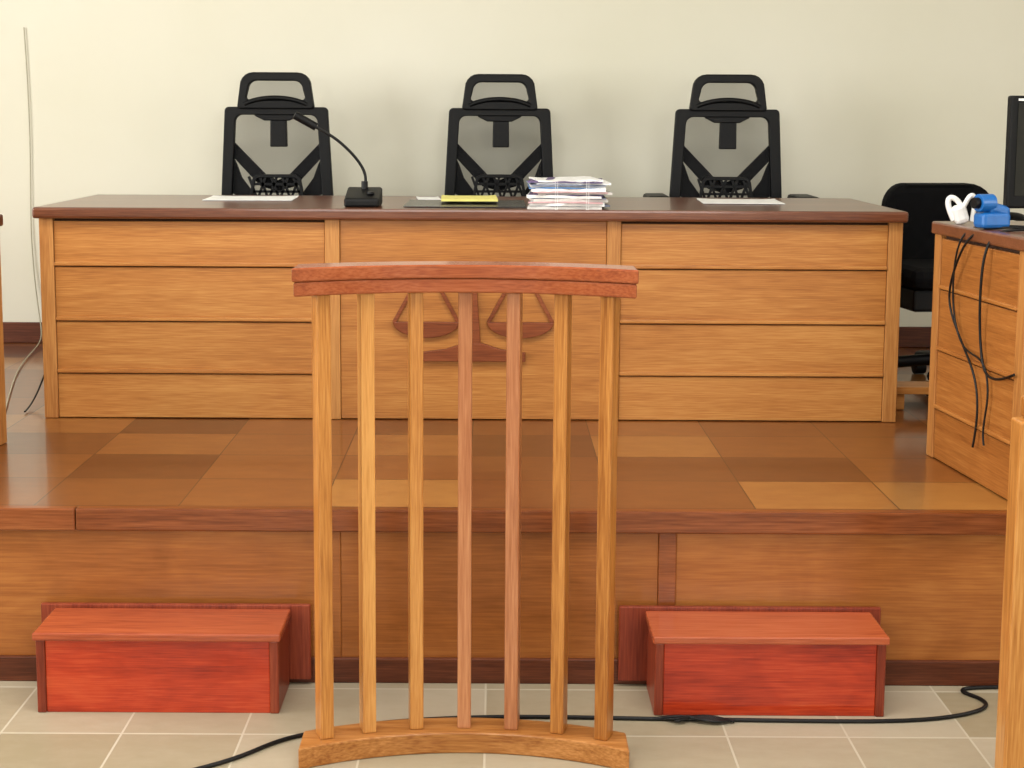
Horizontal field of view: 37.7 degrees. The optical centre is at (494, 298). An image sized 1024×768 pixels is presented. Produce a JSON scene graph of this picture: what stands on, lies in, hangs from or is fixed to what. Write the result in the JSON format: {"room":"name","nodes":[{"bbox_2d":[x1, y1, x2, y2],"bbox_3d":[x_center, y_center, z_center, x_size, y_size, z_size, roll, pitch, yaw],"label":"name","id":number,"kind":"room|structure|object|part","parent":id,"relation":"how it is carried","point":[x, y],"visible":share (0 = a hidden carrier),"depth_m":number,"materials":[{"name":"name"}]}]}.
{"room":"courtroom","nodes":[
{"label":"courtroom","id":0,"kind":"room"},
{"bbox_2d":[0,681,997,767],"bbox_3d":[-0.007,1.269,1.969,8.000,0.100,9.600,0,7,0],"label":"floor","id":1,"kind":"structure","parent":0,"point":[29,738],"depth_m":3.55,"materials":[{"name":"beige tile"}]},
{"bbox_2d":[32,602,311,712],"bbox_3d":[-0.812,0.892,3.732,0.685,0.212,0.207,0,7,0],"label":"step","id":2,"kind":"structure","parent":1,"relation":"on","point":[91,657],"depth_m":3.65,"materials":[{"name":"brown wood"}]},
{"bbox_3d":[-1.102,0.905,3.731,0.022,0.183,0.184,0,7,0],"label":"frame","id":3,"kind":"part","parent":2,"relation":"part of","materials":[{"name":"brown wood"}]},
{"bbox_3d":[-0.818,0.806,3.714,0.600,0.020,0.192,0,7,0],"label":"lid","id":4,"kind":"part","parent":2,"relation":"part of","materials":[{"name":"red wood"}]},
{"bbox_3d":[-0.536,0.908,3.731,0.022,0.183,0.184,0,7,0],"label":"frame","id":5,"kind":"part","parent":2,"relation":"part of","materials":[{"name":"brown wood"}]},
{"bbox_2d":[292,261,638,767],"bbox_3d":[-0.067,0.482,3.360,0.742,1.122,0.184,0,7,0],"label":"stand","id":6,"kind":"object","parent":1,"relation":"on","point":[328,743],"visible":1,"depth_m":3.35,"materials":[{"name":"brown wood"}]},
{"bbox_3d":[-0.064,-0.028,3.298,0.736,0.032,0.173,0,7,0],"label":"rail","id":7,"kind":"part","parent":6,"relation":"part of","materials":[{"name":"brown wood"}]},
{"bbox_3d":[-0.064,-0.059,3.293,0.742,0.030,0.181,0,7,0],"label":"rail","id":8,"kind":"part","parent":6,"relation":"part of","materials":[{"name":"brown wood"}]},
{"bbox_2d":[0,343,1006,685],"bbox_3d":[-0.003,0.594,5.183,7.980,0.457,2.751,0,7,0],"label":"platform","id":9,"kind":"object","parent":1,"relation":"on","point":[93,509],"visible":0.6,"depth_m":3.85,"materials":[{"name":"brown wood"}]},
{"bbox_2d":[0,214,6,444],"bbox_3d":[-1.873,0.121,4.242,0.752,0.692,0.632,1,7,6],"label":"desk","id":10,"kind":"object","parent":9,"relation":"on","point":[3,427],"visible":1,"depth_m":4.50,"materials":[{"name":"brown wood"}]},
{"bbox_3d":[-1.018,0.782,3.851,1.168,0.399,0.020,0,7,0],"label":"panel","id":11,"kind":"part","parent":9,"relation":"part of","materials":[{"name":"brown wood"}]},
{"bbox_2d":[221,72,333,195],"bbox_3d":[-0.883,-0.316,5.930,0.670,1.158,0.468,0,7,0],"label":"mesh office chair","id":12,"kind":"object","parent":9,"relation":"on","point":[276,109],"visible":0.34,"depth_m":6.06,"materials":[{"name":"black plastic"}]},
{"bbox_3d":[-0.881,-0.838,6.028,0.308,0.146,0.040,0,7,0],"label":"headrest frame","id":13,"kind":"part","parent":12,"relation":"part of","materials":[{"name":"black plastic"}]},
{"bbox_3d":[-0.883,-0.432,6.073,0.230,0.145,0.020,0,7,0],"label":"lumbar frame","id":14,"kind":"part","parent":12,"relation":"part of","materials":[{"name":"black plastic"}]},
{"bbox_2d":[32,194,907,421],"bbox_3d":[-0.081,0.009,5.231,2.808,0.692,0.790,0,7,0],"label":"bench","id":15,"kind":"object","parent":9,"relation":"on","point":[152,305],"visible":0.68,"depth_m":4.88,"materials":[{"name":"brown wood"}]},
{"bbox_2d":[24,374,43,411],"bbox_3d":[-1.549,0.034,5.247,0.043,0.618,0.606,1,7,6],"label":"cable","id":16,"kind":"object","parent":15,"relation":"attached to","point":[28,407],"visible":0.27,"depth_m":5.14,"materials":[{"name":"grey plastic"}]},
{"bbox_2d":[203,195,297,200],"bbox_3d":[-0.863,-0.359,5.322,0.310,0.004,0.250,0,7,-2],"label":"paper document","id":17,"kind":"object","parent":15,"relation":"on","point":[214,197],"visible":1,"depth_m":5.29,"materials":[{"name":"white paper"}]},
{"bbox_2d":[293,111,381,206],"bbox_3d":[-0.520,-0.459,4.921,0.290,0.309,0.140,0,7,0],"label":"gooseneck microphone","id":18,"kind":"object","parent":15,"relation":"on","point":[363,196],"visible":1,"depth_m":4.91,"materials":[{"name":"black plastic"}]},
{"bbox_3d":[-0.279,-0.014,4.865,0.109,0.177,0.012,0,7,0],"label":"emblem cord","id":19,"kind":"part","parent":15,"relation":"part of","materials":[{"name":"brown wood"}]},
{"bbox_2d":[416,196,440,199],"bbox_3d":[-0.238,-0.361,5.371,0.080,0.004,0.150,0,7,-6],"label":"paper document","id":20,"kind":"object","parent":15,"relation":"on","point":[437,197],"visible":1,"depth_m":5.34,"materials":[{"name":"white paper"}]},
{"bbox_3d":[-0.167,-0.013,4.865,0.109,0.177,0.012,0,7,0],"label":"emblem cord","id":21,"kind":"part","parent":15,"relation":"part of","materials":[{"name":"brown wood"}]},
{"bbox_2d":[403,199,525,207],"bbox_3d":[-0.098,-0.323,5.063,0.400,0.004,0.370,0,7,0],"label":"folder","id":22,"kind":"object","parent":15,"relation":"on","point":[411,203],"visible":0.94,"depth_m":5.04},
{"bbox_2d":[441,195,497,201],"bbox_3d":[-0.088,-0.345,5.126,0.190,0.010,0.220,0,7,-2],"label":"pad","id":23,"kind":"object","parent":22,"relation":"on","point":[491,198],"visible":1,"depth_m":5.05,"materials":[{"name":"paper"}]},
{"bbox_3d":[-0.072,0.142,4.898,0.862,0.505,0.016,0,7,0],"label":"panel","id":24,"kind":"part","parent":15,"relation":"part of","materials":[{"name":"brown wood"}]},
{"bbox_3d":[0.027,-0.013,4.865,0.109,0.177,0.012,0,7,0],"label":"emblem cord","id":25,"kind":"part","parent":15,"relation":"part of","materials":[{"name":"brown wood"}]},
{"bbox_3d":[0.139,-0.012,4.865,0.109,0.177,0.012,0,7,0],"label":"emblem cord","id":26,"kind":"part","parent":15,"relation":"part of","materials":[{"name":"brown wood"}]},
{"bbox_2d":[526,176,611,209],"bbox_3d":[0.241,-0.354,4.971,0.276,0.096,0.343,0,7,0],"label":"files","id":27,"kind":"object","parent":15,"relation":"on","point":[579,192],"visible":1,"depth_m":4.83,"materials":[{"name":"paper"}]},
{"bbox_2d":[697,198,784,203],"bbox_3d":[0.862,-0.345,5.282,0.280,0.004,0.270,1,7,3],"label":"paper document","id":28,"kind":"object","parent":15,"relation":"on","point":[703,200],"visible":1,"depth_m":5.26,"materials":[{"name":"white paper"}]},
{"bbox_2d":[444,74,552,196],"bbox_3d":[0.023,-0.323,6.029,0.670,1.158,0.468,0,7,-2],"label":"mesh office chair","id":29,"kind":"object","parent":9,"relation":"on","point":[500,111],"visible":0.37,"depth_m":6.15,"materials":[{"name":"black plastic"}]},
{"bbox_3d":[0.018,-0.440,6.172,0.230,0.145,0.020,0,7,-2],"label":"lumbar frame","id":30,"kind":"part","parent":29,"relation":"part of","materials":[{"name":"black plastic"}]},
{"bbox_3d":[0.020,-0.845,6.128,0.308,0.146,0.040,0,7,-2],"label":"headrest frame","id":31,"kind":"part","parent":29,"relation":"part of","materials":[{"name":"black plastic"}]},
{"bbox_3d":[-0.005,0.954,3.854,7.980,0.066,0.014,0,7,0],"label":"skirting","id":32,"kind":"part","parent":9,"relation":"part of","materials":[{"name":"brown wood"}]},
{"bbox_3d":[0.011,0.787,3.851,0.810,0.399,0.020,0,7,0],"label":"panel","id":33,"kind":"part","parent":9,"relation":"part of","materials":[{"name":"brown wood"}]},
{"bbox_2d":[643,74,817,197],"bbox_3d":[0.928,-0.304,5.910,0.670,1.158,0.468,0,7,1],"label":"mesh office chair","id":34,"kind":"object","parent":9,"relation":"on","point":[728,112],"visible":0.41,"depth_m":6.04,"materials":[{"name":"black plastic"}]},
{"bbox_3d":[0.932,-0.420,6.053,0.230,0.145,0.020,0,7,1],"label":"lumbar frame","id":35,"kind":"part","parent":34,"relation":"part of","materials":[{"name":"black plastic"}]},
{"bbox_3d":[0.933,-0.504,6.061,0.464,0.520,0.035,0,7,1],"label":"frame","id":36,"kind":"part","parent":34,"relation":"part of","materials":[{"name":"black plastic"}]},
{"bbox_3d":[0.934,-0.826,6.009,0.308,0.146,0.040,0,7,1],"label":"headrest frame","id":37,"kind":"part","parent":34,"relation":"part of","materials":[{"name":"black plastic"}]},
{"bbox_3d":[1.178,0.793,3.851,1.435,0.399,0.020,0,7,0],"label":"panel","id":38,"kind":"part","parent":9,"relation":"part of","materials":[{"name":"brown wood"}]},
{"bbox_2d":[896,381,928,409],"bbox_3d":[1.653,0.334,5.168,0.590,0.080,0.120,0,7,0],"label":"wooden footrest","id":39,"kind":"object","parent":9,"relation":"on","point":[903,387],"visible":0.27,"depth_m":5.12,"materials":[{"name":"brown wood"}]},
{"bbox_3d":[1.383,0.345,5.170,0.030,0.055,0.100,0,7,0],"label":"leg","id":40,"kind":"part","parent":39,"relation":"part of","materials":[{"name":"brown wood"}]},
{"bbox_2d":[881,183,1023,395],"bbox_3d":[1.685,-0.051,5.580,0.592,0.745,0.507,-1,7,-8],"label":"office chair","id":41,"kind":"object","parent":9,"relation":"on","point":[924,203],"visible":0.23,"depth_m":5.64,"materials":[{"name":"black fabric"}]},
{"bbox_3d":[1.433,-0.190,5.543,0.085,0.253,0.334,-1,7,-8],"label":"arm","id":42,"kind":"part","parent":41,"relation":"part of","materials":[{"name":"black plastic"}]},
{"bbox_3d":[1.688,-0.095,5.551,0.480,0.080,0.440,-1,7,-8],"label":"seat","id":43,"kind":"part","parent":41,"relation":"part of","materials":[{"name":"black fabric"}]},
{"bbox_3d":[1.667,-0.276,5.689,0.430,0.325,0.095,-1,7,-8],"label":"backrest","id":44,"kind":"part","parent":41,"relation":"part of","materials":[{"name":"black fabric"}]},
{"bbox_3d":[1.934,-0.196,5.613,0.085,0.253,0.334,-1,7,-8],"label":"arm","id":45,"kind":"part","parent":41,"relation":"part of","materials":[{"name":"black plastic"}]},
{"bbox_2d":[926,221,1023,498],"bbox_3d":[1.669,0.147,4.144,0.768,0.701,0.632,0,7,-6],"label":"desk","id":46,"kind":"object","parent":9,"relation":"on","point":[976,375],"visible":0.91,"depth_m":4.09,"materials":[{"name":"brown wood"}]},
{"bbox_2d":[945,193,975,223],"bbox_3d":[1.320,-0.257,4.249,0.087,0.090,0.040,2,7,10],"label":"plug adapter","id":47,"kind":"object","parent":46,"relation":"on","point":[958,213],"visible":0.87,"depth_m":4.24,"materials":[{"name":"plastic"}]},
{"bbox_2d":[970,194,1009,227],"bbox_3d":[1.341,-0.238,4.058,0.112,0.092,0.050,-2,7,-20],"label":"plug adapter","id":48,"kind":"object","parent":46,"relation":"on","point":[990,214],"visible":1,"depth_m":4.04,"materials":[{"name":"plastic"}]},
{"bbox_2d":[1003,96,1023,207],"bbox_3d":[1.625,-0.375,4.114,0.470,0.360,0.160,0,7,-4],"label":"computer monitor","id":49,"kind":"object","parent":46,"relation":"on","point":[1013,194],"visible":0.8,"depth_m":4.07,"materials":[{"name":"black plastic"}]},
{"bbox_3d":[1.627,-0.406,4.079,0.430,0.250,0.003,0,7,-4],"label":"screen glass","id":50,"kind":"part","parent":49,"relation":"part of","materials":[{"name":"black glass"}]},
{"bbox_2d":[194,685,998,767],"bbox_3d":[0.360,1.011,3.603,2.320,0.018,0.230,-1,7,-11],"label":"cable","id":51,"kind":"object","parent":1,"relation":"on","point":[677,718],"visible":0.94,"depth_m":3.61,"materials":[{"name":"black rubber"}]},
{"bbox_2d":[618,605,889,716],"bbox_3d":[0.648,0.899,3.732,0.665,0.212,0.207,0,7,0],"label":"step","id":52,"kind":"structure","parent":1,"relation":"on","point":[692,660],"depth_m":3.65,"materials":[{"name":"brown wood"}]},
{"bbox_3d":[0.398,0.913,3.731,0.022,0.183,0.184,0,7,0],"label":"frame","id":53,"kind":"part","parent":52,"relation":"part of","materials":[{"name":"brown wood"}]},
{"bbox_3d":[0.668,0.814,3.714,0.572,0.020,0.192,0,7,0],"label":"lid","id":54,"kind":"part","parent":52,"relation":"part of","materials":[{"name":"red wood"}]},
{"bbox_3d":[0.936,0.915,3.731,0.022,0.183,0.184,0,7,0],"label":"frame","id":55,"kind":"part","parent":52,"relation":"part of","materials":[{"name":"brown wood"}]},
{"bbox_2d":[995,395,1023,767],"bbox_3d":[1.536,0.641,3.151,0.922,0.875,0.080,0,7,0],"label":"railing","id":56,"kind":"object","parent":1,"relation":"on","point":[1009,750],"visible":1,"depth_m":3.14,"materials":[{"name":"brown wood"}]},
{"bbox_3d":[1.549,0.230,3.100,0.900,0.045,0.080,0,7,0],"label":"rail","id":57,"kind":"part","parent":56,"relation":"part of","materials":[{"name":"brown wood"}]},
{"bbox_2d":[0,0,1023,326],"bbox_3d":[0.005,-0.944,6.458,8.000,3.200,0.150,0,7,0],"label":"wall","id":58,"kind":"structure","parent":0,"point":[127,97],"depth_m":6.39,"materials":[{"name":"beige paint"}]},
{"bbox_2d":[6,27,41,408],"bbox_3d":[-1.784,-0.374,5.563,0.043,1.346,1.804,-1,7,-13],"label":"cable","id":59,"kind":"object","parent":58,"relation":"attached to","point":[23,27],"visible":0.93,"depth_m":6.41,"materials":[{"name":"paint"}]},
{"bbox_2d":[3,322,930,347],"bbox_3d":[-0.001,0.156,6.510,8.000,0.090,0.015,0,7,0],"label":"baseboard","id":60,"kind":"structure","parent":58,"relation":"attached to","point":[13,332],"depth_m":6.50,"materials":[{"name":"brown wood"}]}
]}

